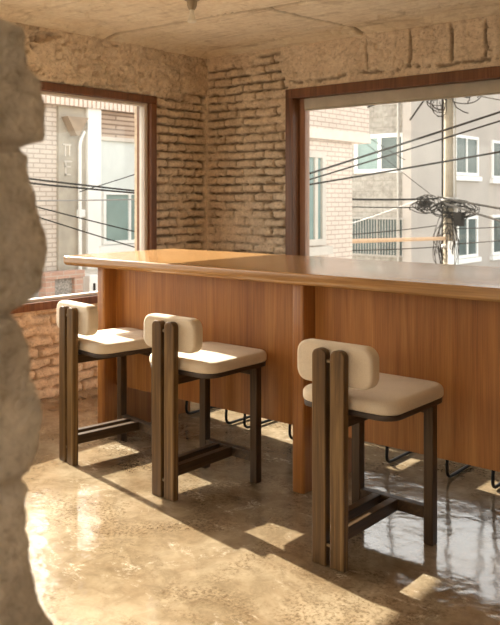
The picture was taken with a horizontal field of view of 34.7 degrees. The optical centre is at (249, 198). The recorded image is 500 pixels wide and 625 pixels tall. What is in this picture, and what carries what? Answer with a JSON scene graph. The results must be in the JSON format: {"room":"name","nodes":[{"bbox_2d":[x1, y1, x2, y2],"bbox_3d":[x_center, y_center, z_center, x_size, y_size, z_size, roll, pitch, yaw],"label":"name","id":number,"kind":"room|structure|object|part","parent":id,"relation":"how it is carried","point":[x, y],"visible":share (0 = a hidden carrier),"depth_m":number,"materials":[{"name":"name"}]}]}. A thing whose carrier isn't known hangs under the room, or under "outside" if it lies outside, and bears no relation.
{"room":"cafe","nodes":[
{"label":"cafe","id":0,"kind":"room"},
{"bbox_2d":[0,19,53,624],"bbox_3d":[-0.693,0.581,0.613,0.169,1.599,1.244,0,0,40],"label":"wall","id":1,"kind":"structure","parent":0,"point":[23,242],"depth_m":0.98,"materials":[{"name":"stone"}]},
{"bbox_2d":[29,178,134,191],"bbox_3d":[-2.192,-0.217,10.950,6.124,0.567,0.028,0,0,-42],"label":"overhead cable","id":2,"kind":"object","parent":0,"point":[29,178],"visible":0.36,"depth_m":10.85,"materials":[{"name":"black rubber"}]},
{"bbox_2d":[5,20,207,398],"bbox_3d":[-2.407,0.035,4.495,0.272,2.890,6.570,0,0,40],"label":"wall","id":3,"kind":"structure","parent":0,"point":[179,82],"depth_m":6.31,"materials":[{"name":"brick"}]},
{"bbox_2d":[11,81,156,313],"bbox_3d":[-2.565,-0.022,4.245,0.172,1.565,5.485,0,0,40],"label":"window","id":4,"kind":"structure","parent":3,"relation":"in","point":[146,105],"depth_m":6.25,"materials":[{"name":"wood"}]},
{"bbox_2d":[0,0,499,58],"bbox_3d":[-0.074,-1.340,2.528,6.373,0.340,6.570,0,0,40],"label":"ceiling","id":5,"kind":"structure","parent":0,"point":[221,28],"depth_m":5.34,"materials":[{"name":"concrete"}]},
{"bbox_2d":[185,0,199,22],"bbox_3d":[-0.305,-1.067,4.200,0.090,0.286,0.090,0,0,40],"label":"pendant lamp","id":6,"kind":"object","parent":5,"relation":"hanging from","point":[191,4],"visible":1,"depth_m":4.18,"materials":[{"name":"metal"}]},
{"bbox_3d":[-0.305,-0.959,4.200,0.048,0.070,0.048,0,0,40],"label":"bulb","id":7,"kind":"part","parent":6,"relation":"part of","materials":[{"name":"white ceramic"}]},
{"bbox_2d":[22,387,499,624],"bbox_3d":[-0.066,1.480,2.422,6.223,0.200,6.420,0,0,40],"label":"floor","id":8,"kind":"structure","parent":0,"point":[105,549],"depth_m":3.21,"materials":[{"name":"concrete"}]},
{"bbox_2d":[57,300,151,465],"bbox_3d":[-0.755,0.963,4.333,0.508,0.832,0.438,0,0,-42],"label":"counter stool","id":9,"kind":"object","parent":8,"relation":"on","point":[80,339],"visible":0.91,"depth_m":4.20,"materials":[{"name":"brown wood"}]},
{"bbox_3d":[-0.979,0.972,4.227,0.034,0.814,0.063,0,0,-42],"label":"post","id":10,"kind":"part","parent":9,"relation":"part of","materials":[{"name":"brown wood"}]},
{"bbox_3d":[-0.924,0.972,4.166,0.034,0.814,0.063,0,0,-42],"label":"post","id":11,"kind":"part","parent":9,"relation":"part of","materials":[{"name":"brown wood"}]},
{"bbox_3d":[-0.913,0.626,4.231,0.068,0.158,0.345,0,0,-42],"label":"backrest","id":12,"kind":"part","parent":9,"relation":"part of","materials":[{"name":"beige fabric"}]},
{"bbox_3d":[-0.823,1.254,4.367,0.385,0.048,0.036,0,0,-42],"label":"foot rail","id":13,"kind":"part","parent":9,"relation":"part of","materials":[{"name":"brown wood"}]},
{"bbox_3d":[-0.768,0.834,4.305,0.385,0.044,0.036,0,0,-42],"label":"seat rail","id":14,"kind":"part","parent":9,"relation":"part of","materials":[{"name":"brown wood"}]},
{"bbox_3d":[-0.768,1.254,4.305,0.385,0.048,0.036,0,0,-42],"label":"foot rail","id":15,"kind":"part","parent":9,"relation":"part of","materials":[{"name":"brown wood"}]},
{"bbox_3d":[-0.736,0.802,4.351,0.445,0.020,0.428,0,0,-42],"label":"seat plate","id":16,"kind":"part","parent":9,"relation":"part of","materials":[{"name":"brown wood"}]},
{"bbox_3d":[-0.736,0.763,4.351,0.455,0.058,0.438,0,0,-42],"label":"seat","id":17,"kind":"part","parent":9,"relation":"part of","materials":[{"name":"beige fabric"}]},
{"bbox_3d":[-0.734,1.095,4.583,0.041,0.567,0.041,0,0,-42],"label":"leg","id":18,"kind":"part","parent":9,"relation":"part of","materials":[{"name":"brown wood"}]},
{"bbox_3d":[-0.507,1.095,4.330,0.041,0.567,0.041,0,0,-42],"label":"leg","id":19,"kind":"part","parent":9,"relation":"part of","materials":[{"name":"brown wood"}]},
{"bbox_2d":[144,313,266,500],"bbox_3d":[-0.219,0.963,3.868,0.438,0.832,0.508,0,0,40],"label":"counter stool","id":20,"kind":"object","parent":8,"relation":"on","point":[179,355],"visible":1,"depth_m":3.72,"materials":[{"name":"brown wood"}]},
{"bbox_3d":[-0.425,0.972,3.731,0.063,0.814,0.034,0,0,40],"label":"post","id":21,"kind":"part","parent":20,"relation":"part of","materials":[{"name":"brown wood"}]},
{"bbox_3d":[-0.362,0.972,3.679,0.063,0.814,0.034,0,0,40],"label":"post","id":22,"kind":"part","parent":20,"relation":"part of","materials":[{"name":"brown wood"}]},
{"bbox_3d":[-0.360,0.626,3.745,0.345,0.158,0.068,0,0,40],"label":"backrest","id":23,"kind":"part","parent":20,"relation":"part of","materials":[{"name":"beige fabric"}]},
{"bbox_3d":[-0.227,0.834,3.839,0.036,0.044,0.385,0,0,40],"label":"seat rail","id":24,"kind":"part","parent":20,"relation":"part of","materials":[{"name":"brown wood"}]},
{"bbox_3d":[-0.290,1.254,3.892,0.036,0.048,0.385,0,0,40],"label":"foot rail","id":25,"kind":"part","parent":20,"relation":"part of","materials":[{"name":"brown wood"}]},
{"bbox_3d":[-0.232,1.095,4.119,0.041,0.567,0.041,0,0,40],"label":"leg","id":26,"kind":"part","parent":20,"relation":"part of","materials":[{"name":"brown wood"}]},
{"bbox_3d":[-0.227,1.254,3.839,0.036,0.048,0.385,0,0,40],"label":"foot rail","id":27,"kind":"part","parent":20,"relation":"part of","materials":[{"name":"brown wood"}]},
{"bbox_3d":[-0.201,0.802,3.888,0.428,0.020,0.445,0,0,40],"label":"seat plate","id":28,"kind":"part","parent":20,"relation":"part of","materials":[{"name":"brown wood"}]},
{"bbox_3d":[-0.201,0.763,3.888,0.438,0.058,0.455,0,0,40],"label":"seat","id":29,"kind":"part","parent":20,"relation":"part of","materials":[{"name":"beige fabric"}]},
{"bbox_3d":[0.028,1.095,3.900,0.041,0.567,0.041,0,0,40],"label":"leg","id":30,"kind":"part","parent":20,"relation":"part of","materials":[{"name":"brown wood"}]},
{"bbox_2d":[185,401,249,423],"bbox_3d":[-0.136,0.943,5.130,0.380,0.866,0.448,0,0,40],"label":"stool","id":31,"kind":"object","parent":8,"relation":"on","point":[186,402],"visible":0.16,"depth_m":5.00,"materials":[{"name":"black metal"}]},
{"bbox_3d":[-0.260,1.047,5.235,0.030,0.656,0.448,0,0,40],"label":"sled frame","id":32,"kind":"part","parent":31,"relation":"part of","materials":[{"name":"black metal"}]},
{"bbox_3d":[-0.011,1.047,5.025,0.030,0.656,0.448,0,0,40],"label":"sled frame","id":33,"kind":"part","parent":31,"relation":"part of","materials":[{"name":"black metal"}]},
{"bbox_2d":[243,414,292,439],"bbox_3d":[0.235,0.943,4.817,0.380,0.866,0.448,0,0,40],"label":"stool","id":34,"kind":"object","parent":8,"relation":"on","point":[244,415],"visible":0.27,"depth_m":4.76,"materials":[{"name":"black metal"}]},
{"bbox_3d":[0.111,1.047,4.923,0.030,0.656,0.448,0,0,40],"label":"sled frame","id":35,"kind":"part","parent":34,"relation":"part of","materials":[{"name":"black metal"}]},
{"bbox_3d":[0.360,1.047,4.712,0.030,0.656,0.448,0,0,40],"label":"sled frame","id":36,"kind":"part","parent":34,"relation":"part of","materials":[{"name":"black metal"}]},
{"bbox_2d":[64,249,499,493],"bbox_3d":[0.504,0.859,3.996,3.480,1.042,0.920,0,0,40],"label":"bar counter","id":37,"kind":"object","parent":8,"relation":"on","point":[440,323],"depth_m":3.76,"materials":[{"name":"brown wood"}]},
{"bbox_3d":[-0.257,0.748,4.304,1.372,0.700,0.040,0,0,40],"label":"panel","id":38,"kind":"part","parent":37,"relation":"part of","materials":[{"name":"brown wood"}]},
{"bbox_2d":[64,249,499,301],"bbox_3d":[0.504,0.366,3.996,3.480,0.056,0.920,0,0,40],"label":"countertop","id":39,"kind":"structure","parent":37,"relation":"on","point":[468,282],"depth_m":3.89,"materials":[{"name":"brown wood"}]},
{"bbox_3d":[0.892,0.748,3.335,1.497,0.700,0.040,0,0,40],"label":"panel","id":40,"kind":"part","parent":37,"relation":"part of","materials":[{"name":"brown wood"}]},
{"bbox_2d":[298,338,443,572],"bbox_3d":[0.476,0.963,3.171,0.438,0.832,0.508,0,0,40],"label":"counter stool","id":41,"kind":"object","parent":8,"relation":"on","point":[347,389],"visible":1,"depth_m":3.02,"materials":[{"name":"brown wood"}]},
{"bbox_3d":[0.269,0.972,3.035,0.063,0.814,0.034,0,0,40],"label":"post","id":42,"kind":"part","parent":41,"relation":"part of","materials":[{"name":"brown wood"}]},
{"bbox_3d":[0.334,0.626,3.048,0.345,0.158,0.068,0,0,40],"label":"backrest","id":43,"kind":"part","parent":41,"relation":"part of","materials":[{"name":"beige fabric"}]},
{"bbox_3d":[0.332,0.972,2.982,0.063,0.814,0.034,0,0,40],"label":"post","id":44,"kind":"part","parent":41,"relation":"part of","materials":[{"name":"brown wood"}]},
{"bbox_3d":[0.467,0.834,3.142,0.036,0.044,0.385,0,0,40],"label":"seat rail","id":45,"kind":"part","parent":41,"relation":"part of","materials":[{"name":"brown wood"}]},
{"bbox_3d":[0.463,1.095,3.422,0.041,0.567,0.041,0,0,40],"label":"leg","id":46,"kind":"part","parent":41,"relation":"part of","materials":[{"name":"brown wood"}]},
{"bbox_3d":[0.404,1.254,3.195,0.036,0.048,0.385,0,0,40],"label":"foot rail","id":47,"kind":"part","parent":41,"relation":"part of","materials":[{"name":"brown wood"}]},
{"bbox_3d":[0.467,1.254,3.142,0.036,0.048,0.385,0,0,40],"label":"foot rail","id":48,"kind":"part","parent":41,"relation":"part of","materials":[{"name":"brown wood"}]},
{"bbox_3d":[0.493,0.802,3.192,0.428,0.020,0.445,0,0,40],"label":"seat plate","id":49,"kind":"part","parent":41,"relation":"part of","materials":[{"name":"brown wood"}]},
{"bbox_3d":[0.493,0.763,3.192,0.438,0.058,0.455,0,0,40],"label":"seat","id":50,"kind":"part","parent":41,"relation":"part of","materials":[{"name":"beige fabric"}]},
{"bbox_3d":[0.722,1.095,3.203,0.041,0.567,0.041,0,0,40],"label":"leg","id":51,"kind":"part","parent":41,"relation":"part of","materials":[{"name":"brown wood"}]},
{"bbox_2d":[385,446,470,477],"bbox_3d":[0.976,0.943,4.194,0.380,0.866,0.448,0,0,40],"label":"stool","id":52,"kind":"object","parent":8,"relation":"on","point":[463,468],"visible":0.2,"depth_m":4.08,"materials":[{"name":"black metal"}]},
{"bbox_3d":[0.851,1.047,4.299,0.030,0.656,0.448,0,0,40],"label":"sled frame","id":53,"kind":"part","parent":52,"relation":"part of","materials":[{"name":"black metal"}]},
{"bbox_3d":[1.100,1.047,4.088,0.030,0.656,0.448,0,0,40],"label":"sled frame","id":54,"kind":"part","parent":52,"relation":"part of","materials":[{"name":"black metal"}]},
{"bbox_2d":[491,470,499,488],"bbox_3d":[1.412,0.943,3.825,0.380,0.866,0.448,0,0,40],"label":"stool","id":55,"kind":"object","parent":8,"relation":"on","point":[493,485],"visible":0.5,"depth_m":3.77,"materials":[{"name":"black metal"}]},
{"bbox_2d":[206,14,499,254],"bbox_3d":[2.015,0.035,4.891,6.223,2.890,0.263,0,0,40],"label":"wall","id":56,"kind":"structure","parent":0,"point":[246,91],"depth_m":6.31,"materials":[{"name":"brick"}]},
{"bbox_2d":[285,66,499,255],"bbox_3d":[2.060,-0.043,4.795,4.531,1.606,0.172,0,0,40],"label":"window","id":57,"kind":"structure","parent":56,"relation":"in","point":[299,102],"depth_m":6.01,"materials":[{"name":"brown wood"}]},
{"bbox_3d":[2.080,-0.035,4.819,4.387,1.479,0.060,0,0,40],"label":"sash","id":58,"kind":"part","parent":57,"relation":"part of","materials":[{"name":"brown wood"}]},
{"label":"outside","id":59,"kind":"structure","parent":0,"visible":0},
{"bbox_3d":[2.022,4.730,17.914,100.000,0.300,90.000,0,0,40],"label":"ground","id":60,"kind":"structure","parent":59,"visible":0},
{"bbox_2d":[32,268,97,297],"bbox_3d":[-3.106,2.830,9.550,2.660,3.500,8.600,0,0,40],"label":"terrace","id":61,"kind":"object","parent":60,"relation":"on","point":[87,271],"visible":0.02,"depth_m":11.79,"materials":[{"name":"concrete"}]},
{"bbox_2d":[39,269,84,296],"bbox_3d":[-2.507,1.195,10.641,0.170,0.470,0.640,0,0,40],"label":"brick wall","id":62,"kind":"structure","parent":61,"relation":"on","point":[63,282],"depth_m":10.60,"materials":[{"name":"brick"}]},
{"bbox_3d":[-2.659,1.200,10.468,0.160,0.460,0.140,0,0,40],"label":"post","id":63,"kind":"part","parent":62,"relation":"part of","materials":[{"name":"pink brick"}]},
{"bbox_3d":[-2.362,1.200,10.820,0.160,0.460,0.140,0,0,40],"label":"post","id":64,"kind":"part","parent":62,"relation":"part of","materials":[{"name":"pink brick"}]},
{"bbox_2d":[83,274,97,292],"bbox_3d":[-2.188,1.240,11.085,0.165,0.380,0.190,0,0,40],"label":"utility box","id":65,"kind":"object","parent":61,"relation":"on","point":[90,281],"visible":0.43,"depth_m":11.01,"materials":[{"name":"white paint"}]},
{"bbox_2d":[19,95,134,271],"bbox_3d":[-5.755,-0.220,11.620,4.220,9.600,9.350,0,0,40],"label":"building","id":66,"kind":"structure","parent":60,"relation":"on","point":[87,142],"depth_m":12.38,"materials":[{"name":"brick"}]},
{"bbox_3d":[-4.068,-1.595,11.310,1.200,0.370,7.650,0,0,40],"label":"cornice","id":67,"kind":"part","parent":66,"relation":"part of","materials":[{"name":"beige concrete"}]},
{"bbox_3d":[-2.997,-0.960,14.242,3.060,0.060,1.685,0,0,40],"label":"trim","id":68,"kind":"part","parent":66,"relation":"part of","materials":[{"name":"concrete"}]},
{"bbox_3d":[-2.085,0.300,13.038,0.025,0.820,0.830,0,0,40],"label":"pane","id":69,"kind":"part","parent":66,"relation":"part of","materials":[{"name":"teal glass"}]},
{"bbox_2d":[310,106,370,258],"bbox_3d":[0.502,1.450,14.094,2.320,6.260,2.400,0,0,40],"label":"building","id":70,"kind":"structure","parent":60,"relation":"on","point":[333,132],"depth_m":13.52,"materials":[{"name":"brick"}]},
{"bbox_2d":[36,199,134,200],"bbox_3d":[-2.212,-0.015,11.050,6.159,0.095,0.020,0,0,-42],"label":"overhead cable","id":71,"kind":"object","parent":70,"relation":"attached to","point":[93,199],"visible":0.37,"depth_m":11.10,"materials":[{"name":"grey rubber"}]},
{"bbox_3d":[0.913,-0.010,12.964,0.025,1.520,0.940,0,0,40],"label":"pane","id":72,"kind":"part","parent":70,"relation":"part of","materials":[{"name":"glass"}]},
{"bbox_2d":[352,225,435,234],"bbox_3d":[2.581,0.632,15.911,0.020,0.094,4.943,0,0,39],"label":"overhead cable","id":73,"kind":"object","parent":70,"relation":"attached to","point":[434,225],"visible":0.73,"depth_m":16.30,"materials":[{"name":"black rubber"}]},
{"bbox_2d":[352,101,416,261],"bbox_3d":[2.722,-0.770,25.541,7.240,10.700,3.435,0,0,40],"label":"building","id":74,"kind":"structure","parent":60,"relation":"on","point":[390,125],"depth_m":22.48,"materials":[{"name":"white paint"}]},
{"bbox_3d":[3.367,-1.290,22.923,0.820,1.080,0.026,0,0,40],"label":"pane","id":75,"kind":"part","parent":74,"relation":"part of","materials":[{"name":"glass"}]},
{"bbox_3d":[3.624,1.075,22.708,1.810,1.090,0.025,0,0,40],"label":"pane","id":76,"kind":"part","parent":74,"relation":"part of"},
{"bbox_3d":[3.998,-1.290,22.392,0.790,1.080,0.025,0,0,40],"label":"pane","id":77,"kind":"part","parent":74,"relation":"part of","materials":[{"name":"grey glass"}]},
{"bbox_2d":[409,96,480,264],"bbox_3d":[4.434,0.080,17.884,1.700,9.000,0.618,0,0,40],"label":"utility pole","id":78,"kind":"object","parent":60,"relation":"on","point":[450,218],"visible":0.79,"depth_m":17.87,"materials":[{"name":"concrete"}]},
{"bbox_2d":[352,200,418,223],"bbox_3d":[3.158,0.324,19.051,0.021,0.622,2.314,0,0,-35],"label":"overhead cable","id":79,"kind":"object","parent":78,"relation":"attached to","point":[416,200],"visible":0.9,"depth_m":18.93,"materials":[{"name":"rubber"}]},
{"bbox_2d":[352,206,434,207],"bbox_3d":[2.599,0.146,16.280,0.024,0.094,4.559,0,0,43],"label":"overhead cable","id":80,"kind":"object","parent":78,"relation":"attached to","point":[352,206],"visible":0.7,"depth_m":16.60,"materials":[{"name":"black rubber"}]},
{"bbox_2d":[352,247,434,250],"bbox_3d":[2.522,1.020,16.413,4.578,0.138,0.020,0,0,-44],"label":"overhead cable","id":81,"kind":"object","parent":78,"relation":"attached to","point":[422,247],"visible":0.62,"depth_m":16.83,"materials":[{"name":"black rubber"}]},
{"bbox_2d":[352,198,436,200],"bbox_3d":[2.619,-0.004,16.210,0.044,0.074,4.641,0,0,43],"label":"overhead cable","id":82,"kind":"object","parent":78,"relation":"attached to","point":[361,199],"visible":0.65,"depth_m":16.54,"materials":[{"name":"black rubber"}]},
{"bbox_2d":[367,144,429,193],"bbox_3d":[2.910,-1.117,18.490,2.487,2.006,0.016,0,0,24],"label":"overhead cable","id":83,"kind":"object","parent":78,"relation":"attached to","point":[367,144],"visible":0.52,"depth_m":18.22,"materials":[{"name":"black rubber"}]},
{"bbox_2d":[352,237,446,242],"bbox_3d":[2.959,0.820,16.078,0.079,0.199,4.606,0,0,38],"label":"guard","id":84,"kind":"object","parent":78,"relation":"attached to","point":[374,240],"visible":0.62,"depth_m":15.99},
{"bbox_2d":[409,101,423,120],"bbox_3d":[3.910,-2.184,18.212,0.041,0.746,0.744,0,0,-36],"label":"overhead cable","id":85,"kind":"object","parent":78,"relation":"attached to","point":[419,106],"visible":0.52,"depth_m":18.31,"materials":[{"name":"black rubber"}]},
{"bbox_2d":[437,196,499,209],"bbox_3d":[5.198,0.211,15.526,0.047,0.558,5.151,0,0,-23],"label":"overhead cable","id":86,"kind":"object","parent":78,"relation":"attached to","point":[466,202],"visible":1,"depth_m":16.85,"materials":[{"name":"black rubber"}]},
{"bbox_2d":[443,202,499,221],"bbox_3d":[4.979,0.465,14.920,0.046,0.816,5.974,0,0,-13],"label":"overhead cable","id":87,"kind":"object","parent":78,"relation":"attached to","point":[476,213],"visible":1,"depth_m":16.48,"materials":[{"name":"black rubber"}]},
{"bbox_2d":[456,227,499,228],"bbox_3d":[5.121,0.499,15.458,0.019,0.341,4.750,0,0,-14],"label":"overhead cable","id":88,"kind":"object","parent":78,"relation":"attached to","point":[482,227],"visible":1,"depth_m":16.81,"materials":[{"name":"black rubber"}]},
{"bbox_2d":[457,240,499,243],"bbox_3d":[5.121,0.747,15.458,0.019,0.525,4.750,0,0,-14],"label":"overhead cable","id":89,"kind":"object","parent":78,"relation":"attached to","point":[496,240],"visible":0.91,"depth_m":16.73,"materials":[{"name":"black rubber"}]},
{"bbox_2d":[417,94,499,266],"bbox_3d":[7.542,-0.770,30.234,6.120,10.700,16.045,0,0,40],"label":"building","id":90,"kind":"structure","parent":60,"relation":"on","point":[477,178],"depth_m":24.76,"materials":[{"name":"white paint"}]},
{"bbox_3d":[6.632,-1.330,24.589,0.025,1.200,1.630,0,0,40],"label":"pane","id":91,"kind":"part","parent":90,"relation":"part of","materials":[{"name":"grey glass"}]},
{"bbox_3d":[6.664,1.165,24.627,0.025,1.250,1.430,0,0,40],"label":"pane","id":92,"kind":"part","parent":90,"relation":"part of","materials":[{"name":"glass"}]},
{"bbox_3d":[8.372,1.175,26.654,0.025,1.290,1.630,0,0,40],"label":"pane","id":93,"kind":"part","parent":90,"relation":"part of","materials":[{"name":"glass"}]},
{"bbox_3d":[8.372,-1.295,26.654,0.025,1.230,1.630,0,0,40],"label":"pane","id":94,"kind":"part","parent":90,"relation":"part of","materials":[{"name":"grey glass"}]},
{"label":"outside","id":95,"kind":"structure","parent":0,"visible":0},
{"bbox_2d":[310,111,499,173],"bbox_3d":[2.083,-0.786,11.250,7.924,2.164,0.029,0,0,32],"label":"overhead cable","id":96,"kind":"object","parent":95,"point":[498,112],"visible":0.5,"depth_m":11.16,"materials":[{"name":"black rubber"}]},
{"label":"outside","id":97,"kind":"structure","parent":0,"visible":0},
{"bbox_2d":[310,120,499,179],"bbox_3d":[2.138,-0.700,11.500,7.966,2.150,0.024,0,0,29],"label":"overhead cable","id":98,"kind":"object","parent":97,"point":[498,120],"visible":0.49,"depth_m":11.42,"materials":[{"name":"black rubber"}]},
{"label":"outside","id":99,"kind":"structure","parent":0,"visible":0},
{"bbox_2d":[310,151,499,184],"bbox_3d":[1.968,-0.416,10.500,7.063,1.122,0.026,0,0,23],"label":"overhead cable","id":100,"kind":"object","parent":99,"point":[490,153],"visible":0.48,"depth_m":10.45,"materials":[{"name":"black rubber"}]},
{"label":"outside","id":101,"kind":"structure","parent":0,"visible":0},
{"bbox_2d":[30,182,134,193],"bbox_3d":[-2.151,-0.171,10.750,6.052,0.460,0.028,0,0,-43],"label":"overhead cable","id":102,"kind":"object","parent":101,"point":[30,182],"visible":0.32,"depth_m":10.64,"materials":[{"name":"black rubber"}]},
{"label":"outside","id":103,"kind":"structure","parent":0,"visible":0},
{"bbox_2d":[37,206,134,231],"bbox_3d":[-1.984,0.261,10.199,4.503,1.124,0.018,0,0,-37],"label":"overhead cable","id":104,"kind":"object","parent":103,"point":[37,206],"visible":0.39,"depth_m":10.10,"materials":[{"name":"black rubber"}]},
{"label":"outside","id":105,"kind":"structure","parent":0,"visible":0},
{"bbox_2d":[40,217,134,247],"bbox_3d":[-1.790,0.470,10.000,4.308,1.331,0.018,0,0,-39],"label":"overhead cable","id":106,"kind":"object","parent":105,"point":[40,217],"visible":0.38,"depth_m":9.81,"materials":[{"name":"black rubber"}]},
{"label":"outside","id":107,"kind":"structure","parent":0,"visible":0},
{"bbox_2d":[79,174,134,191],"bbox_3d":[-1.692,-0.392,12.000,1.736,0.579,0.014,0,0,0],"label":"overhead cable","id":108,"kind":"object","parent":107,"point":[133,174],"visible":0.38,"depth_m":12.00,"materials":[{"name":"black rubber"}]}
]}

